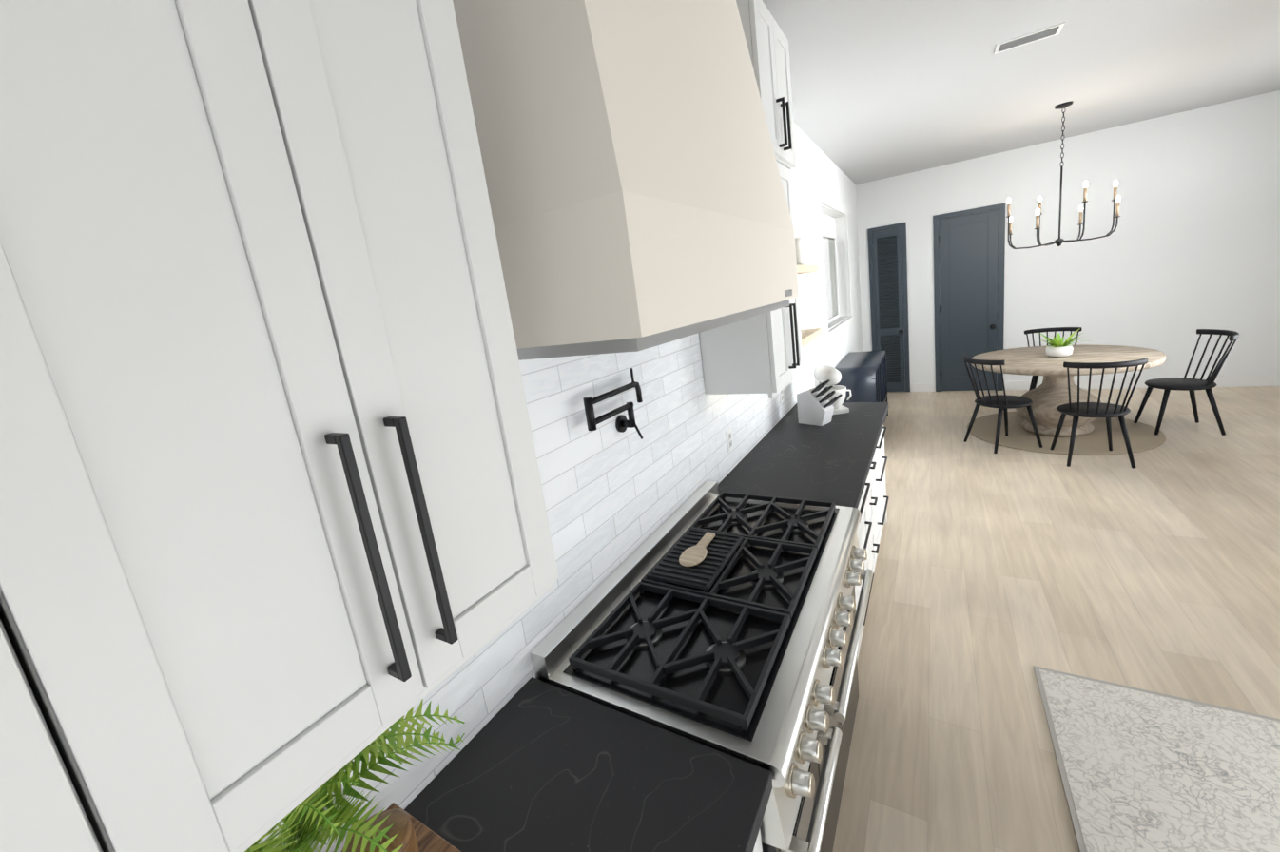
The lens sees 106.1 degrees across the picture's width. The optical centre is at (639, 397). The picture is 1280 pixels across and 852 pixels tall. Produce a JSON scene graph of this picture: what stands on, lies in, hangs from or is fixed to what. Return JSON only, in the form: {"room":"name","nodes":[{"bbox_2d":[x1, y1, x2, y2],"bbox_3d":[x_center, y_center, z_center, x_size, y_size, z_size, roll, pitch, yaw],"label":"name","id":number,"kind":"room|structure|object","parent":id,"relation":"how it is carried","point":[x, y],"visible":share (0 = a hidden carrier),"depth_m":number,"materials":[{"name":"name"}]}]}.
{"room":"kitchen","nodes":[
{"label":"kitchen","id":0,"kind":"room"},
{"bbox_2d":[698,121,863,396],"bbox_3d":[0.484,-0.304,2.786,0.200,3.090,10.950,-1,13,31],"label":"wall","id":1,"kind":"structure","parent":0,"point":[816,166],"depth_m":4.50,"materials":[{"name":"white paint"}]},
{"bbox_2d":[0,619,102,851],"bbox_3d":[-0.806,-0.222,0.114,0.372,1.595,0.560,-1,13,31],"label":"refrigerator","id":2,"kind":"object","parent":1,"relation":"attached to","point":[42,809],"visible":1,"depth_m":0.37,"materials":[{"name":"white metal"}]},
{"bbox_2d":[0,0,558,851],"bbox_3d":[-0.521,-0.354,0.582,0.372,1.595,0.561,-1,13,31],"label":"upper cabinet","id":3,"kind":"object","parent":1,"relation":"attached to","point":[276,544],"visible":1,"depth_m":0.49,"materials":[{"name":"white wood"}]},
{"bbox_2d":[258,332,796,851],"bbox_3d":[-0.575,-0.238,0.855,0.006,2.189,6.620,-1,13,31],"label":"tile backsplash","id":4,"kind":"structure","parent":1,"relation":"attached to","point":[614,498],"depth_m":1.53,"materials":[{"name":"white tile"}]},
{"bbox_2d":[315,783,346,831],"bbox_3d":[-0.561,0.701,0.843,0.008,0.116,0.072,-1,13,31],"label":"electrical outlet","id":5,"kind":"object","parent":4,"relation":"attached to","point":[334,801],"depth_m":0.86,"materials":[{"name":"white plastic"}]},
{"bbox_2d":[582,368,642,439],"bbox_3d":[-0.088,0.047,1.574,0.066,0.247,0.309,-1,13,31],"label":"pot filler","id":6,"kind":"object","parent":4,"relation":"attached to","point":[623,423],"visible":1,"depth_m":1.57,"materials":[{"name":"black metal"}]},
{"bbox_2d":[725,427,733,452],"bbox_3d":[0.476,0.223,2.549,0.008,0.116,0.072,-1,13,31],"label":"electrical outlet","id":7,"kind":"object","parent":4,"relation":"attached to","point":[729,440],"visible":1,"depth_m":2.54,"materials":[{"name":"white plastic"}]},
{"bbox_2d":[779,389,783,404],"bbox_3d":[1.006,-0.023,3.421,0.008,0.116,0.072,-1,13,31],"label":"electrical outlet","id":8,"kind":"object","parent":4,"relation":"attached to","point":[781,397],"visible":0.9,"depth_m":3.41,"materials":[{"name":"white plastic"}]},
{"bbox_2d":[452,0,798,360],"bbox_3d":[0.022,-0.865,1.372,0.485,1.326,1.215,-1,13,31],"label":"range hood","id":9,"kind":"object","parent":1,"relation":"attached to","point":[637,199],"visible":0.92,"depth_m":0.95,"materials":[{"name":"white paint"}]},
{"bbox_2d":[698,0,803,398],"bbox_3d":[0.518,-0.832,2.263,0.402,1.590,0.538,-1,13,31],"label":"upper cabinet","id":10,"kind":"object","parent":1,"relation":"attached to","point":[761,354],"visible":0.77,"depth_m":2.15,"materials":[{"name":"white wood"}]},
{"bbox_2d":[796,264,818,274],"bbox_3d":[0.886,-0.788,3.011,0.248,0.048,1.044,-1,13,31],"label":"shelf","id":11,"kind":"object","parent":1,"relation":"attached to","point":[804,268],"visible":0.31,"depth_m":3.08,"materials":[{"name":"brown wood"}]},
{"bbox_2d":[795,237,805,265],"bbox_3d":[1.058,-0.982,3.260,0.116,0.185,0.149,-1,13,31],"label":"pitcher","id":12,"kind":"object","parent":11,"relation":"on","point":[800,255],"visible":0.46,"depth_m":3.20,"materials":[{"name":"white ceramic"}]},
{"bbox_2d":[801,328,822,347],"bbox_3d":[0.944,-0.358,3.097,0.248,0.048,1.044,-1,13,31],"label":"shelf","id":13,"kind":"object","parent":1,"relation":"attached to","point":[808,336],"visible":0.29,"depth_m":3.23,"materials":[{"name":"brown wood"}]},
{"bbox_2d":[814,187,854,344],"bbox_3d":[2.159,-1.464,5.456,0.200,1.470,1.930,-1,13,31],"label":"window","id":14,"kind":"structure","parent":1,"relation":"in","point":[834,259],"depth_m":5.84,"materials":[{"name":"white"}]},
{"bbox_2d":[762,0,1279,184],"bbox_3d":[2.895,-1.903,0.871,6.450,0.120,11.350,-1,13,31],"label":"ceiling","id":15,"kind":"structure","parent":0,"point":[881,89],"depth_m":3.43,"materials":[{"name":"grey paint"}]},
{"bbox_2d":[993,21,1065,54],"bbox_3d":[2.341,-2.165,2.909,0.315,0.011,0.160,-1,13,31],"label":"ceiling vent","id":16,"kind":"object","parent":15,"relation":"in","point":[1034,36],"visible":1,"depth_m":2.90,"materials":[{"name":"white metal"}]},
{"bbox_2d":[1006,100,1120,249],"bbox_3d":[3.933,-2.060,4.498,0.845,1.250,0.845,-1,13,31],"label":"chandelier","id":17,"kind":"object","parent":15,"relation":"hanging from","point":[1058,242],"visible":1,"depth_m":4.45,"materials":[{"name":"black metal"}]},
{"bbox_2d":[832,386,1279,851],"bbox_3d":[3.320,1.218,1.492,6.450,0.120,11.350,-1,13,31],"label":"floor","id":18,"kind":"structure","parent":0,"point":[1000,574],"depth_m":2.57,"materials":[{"name":"brown wood"}]},
{"bbox_2d":[529,481,872,851],"bbox_3d":[0.379,1.008,1.697,0.704,0.988,1.214,-1,13,31],"label":"range","id":19,"kind":"object","parent":18,"relation":"on","point":[707,614],"visible":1,"depth_m":1.35,"materials":[{"name":"silver metal"}]},
{"bbox_2d":[753,829,762,851],"bbox_3d":[-0.136,1.293,0.910,0.644,0.874,0.729,-1,13,31],"label":"base cabinet","id":20,"kind":"object","parent":18,"relation":"on","point":[758,847],"visible":0.1,"depth_m":0.99,"materials":[{"name":"white wood"}]},
{"bbox_2d":[404,677,772,851],"bbox_3d":[-0.622,1.045,0.123,0.645,0.040,2.416,-1,13,31],"label":"countertop","id":21,"kind":"structure","parent":20,"relation":"on","point":[533,765],"depth_m":0.97,"materials":[{"name":"stone"}]},
{"bbox_2d":[386,802,461,851],"bbox_3d":[-0.534,0.880,0.624,0.220,0.062,0.615,-1,13,31],"label":"board","id":22,"kind":"object","parent":21,"relation":"on","point":[428,839],"visible":0.33,"depth_m":0.85,"materials":[{"name":"brown wood"}]},
{"bbox_2d":[244,698,465,851],"bbox_3d":[-0.504,0.669,0.659,0.286,0.326,0.618,-1,13,31],"label":"fern plant","id":23,"kind":"object","parent":22,"relation":"on","point":[301,825],"visible":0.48,"depth_m":0.72,"materials":[{"name":"green plant"}]},
{"bbox_2d":[341,808,420,851],"bbox_3d":[-0.427,0.758,0.793,0.110,0.082,0.110,-1,13,31],"label":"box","id":24,"kind":"object","parent":22,"relation":"on","point":[402,825],"visible":0.75,"depth_m":0.80,"materials":[{"name":"brown wood"}]},
{"bbox_2d":[834,350,888,424],"bbox_3d":[2.628,-0.030,5.671,0.400,0.875,1.380,-1,13,31],"label":"base cabinet","id":25,"kind":"object","parent":18,"relation":"on","point":[863,378],"visible":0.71,"depth_m":5.12,"materials":[{"name":"blue wood"}]},
{"bbox_2d":[854,468,873,660],"bbox_3d":[0.822,0.843,2.519,0.610,0.874,0.659,-1,13,31],"label":"base cabinet","id":26,"kind":"object","parent":18,"relation":"on","point":[863,528],"depth_m":2.49,"materials":[{"name":"white wood"}]},
{"bbox_2d":[870,456,877,571],"bbox_3d":[1.067,0.729,2.922,0.610,0.874,0.310,-1,13,31],"label":"base cabinet","id":27,"kind":"object","parent":18,"relation":"on","point":[872,507],"depth_m":2.87,"materials":[{"name":"white wood"}]},
{"bbox_2d":[873,426,888,553],"bbox_3d":[1.346,0.600,3.381,0.610,0.874,0.795,-1,13,31],"label":"base cabinet","id":28,"kind":"object","parent":18,"relation":"on","point":[880,462],"depth_m":3.24,"materials":[{"name":"white wood"}]},
{"bbox_2d":[717,402,888,508],"bbox_3d":[1.064,0.264,2.897,0.645,0.040,1.806,-1,13,31],"label":"countertop","id":29,"kind":"structure","parent":28,"relation":"on","point":[788,455],"depth_m":2.58,"materials":[{"name":"stone"}]},
{"bbox_2d":[796,379,842,426],"bbox_3d":[1.179,0.026,3.154,0.110,0.290,0.268,-16,14,-37],"label":"knife block","id":30,"kind":"object","parent":29,"relation":"on","point":[815,406],"visible":1,"depth_m":3.14,"materials":[{"name":"grey"}]},
{"bbox_2d":[813,365,851,414],"bbox_3d":[1.350,-0.071,3.444,0.293,0.322,0.324,-1,13,31],"label":"stand mixer","id":31,"kind":"object","parent":29,"relation":"on","point":[822,374],"visible":0.73,"depth_m":3.34,"materials":[{"name":"white metal"}]},
{"bbox_2d":[966,411,1165,455],"bbox_3d":[4.284,0.329,4.958,1.530,0.012,1.530,-1,13,31],"label":"dining rug","id":32,"kind":"object","parent":18,"relation":"on","point":[1142,436],"visible":0.62,"depth_m":4.67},
{"bbox_2d":[963,354,1042,453],"bbox_3d":[3.499,0.025,4.661,0.621,0.899,0.620,-1,13,31],"label":"dining chair","id":33,"kind":"object","parent":32,"relation":"on","point":[1003,403],"visible":1,"depth_m":4.55,"materials":[{"name":"black wood"}]},
{"bbox_2d":[1024,327,1081,390],"bbox_3d":[4.780,-0.331,5.571,0.513,0.899,0.562,-1,13,31],"label":"dining chair","id":34,"kind":"object","parent":32,"relation":"on","point":[1034,381],"visible":0.4,"depth_m":5.69,"materials":[{"name":"black wood"}]},
{"bbox_2d":[970,344,1165,436],"bbox_3d":[4.233,-0.048,4.883,1.450,0.762,1.450,-1,13,31],"label":"dining table","id":35,"kind":"object","parent":32,"relation":"on","point":[1049,395],"visible":0.79,"depth_m":4.71,"materials":[{"name":"brown wood"}]},
{"bbox_2d":[1039,328,1092,357],"bbox_3d":[4.161,-0.547,4.795,0.410,0.262,0.510,-1,13,31],"label":"potted plant","id":36,"kind":"object","parent":35,"relation":"on","point":[1057,347],"visible":1,"depth_m":4.74,"materials":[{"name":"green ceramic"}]},
{"bbox_2d":[1049,357,1147,468],"bbox_3d":[3.847,0.096,4.062,0.511,0.899,0.559,-1,13,31],"label":"dining chair","id":37,"kind":"object","parent":32,"relation":"on","point":[1108,411],"visible":1,"depth_m":3.93,"materials":[{"name":"black wood"}]},
{"bbox_2d":[1133,329,1239,435],"bbox_3d":[5.053,-0.149,4.469,0.559,0.899,0.511,-1,13,31],"label":"dining chair","id":38,"kind":"object","parent":32,"relation":"on","point":[1185,383],"visible":1,"depth_m":4.42,"materials":[{"name":"black wood"}]},
{"bbox_2d":[1033,665,1279,851],"bbox_3d":[1.876,1.494,0.750,1.645,0.011,2.430,-1,13,31],"label":"runner rug","id":39,"kind":"object","parent":18,"relation":"on","point":[1142,770],"visible":1,"depth_m":1.69,"materials":[{"name":"grey fabric"}]},
{"bbox_2d":[855,90,1279,391],"bbox_3d":[5.944,-1.647,5.800,6.400,3.090,0.200,-1,13,31],"label":"wall","id":40,"kind":"structure","parent":0,"point":[1179,256],"depth_m":5.71,"materials":[{"name":"white paint"}]},
{"bbox_2d":[867,222,910,391],"bbox_3d":[3.671,-1.268,7.107,0.490,2.450,0.099,-1,13,31],"label":"louvered door","id":41,"kind":"structure","parent":40,"relation":"in","point":[888,280],"depth_m":7.10,"materials":[{"name":"grey"}]},
{"bbox_2d":[910,383,935,391],"bbox_3d":[4.195,-0.155,7.153,0.326,0.130,0.016,-1,13,31],"label":"baseboard","id":42,"kind":"structure","parent":40,"relation":"attached to","point":[914,387],"depth_m":7.14,"materials":[{"name":"white wood"}]},
{"bbox_2d":[932,202,1005,391],"bbox_3d":[4.495,-1.289,6.595,0.790,2.470,0.109,-1,13,31],"label":"solid door","id":43,"kind":"structure","parent":40,"relation":"in","point":[969,251],"depth_m":6.60,"materials":[{"name":"grey"}]},
{"bbox_2d":[1004,374,1279,390],"bbox_3d":[6.828,-0.193,5.542,4.257,0.130,0.016,-1,13,31],"label":"baseboard","id":44,"kind":"structure","parent":40,"relation":"attached to","point":[1247,380],"depth_m":5.92,"materials":[{"name":"white wood"}]}
]}

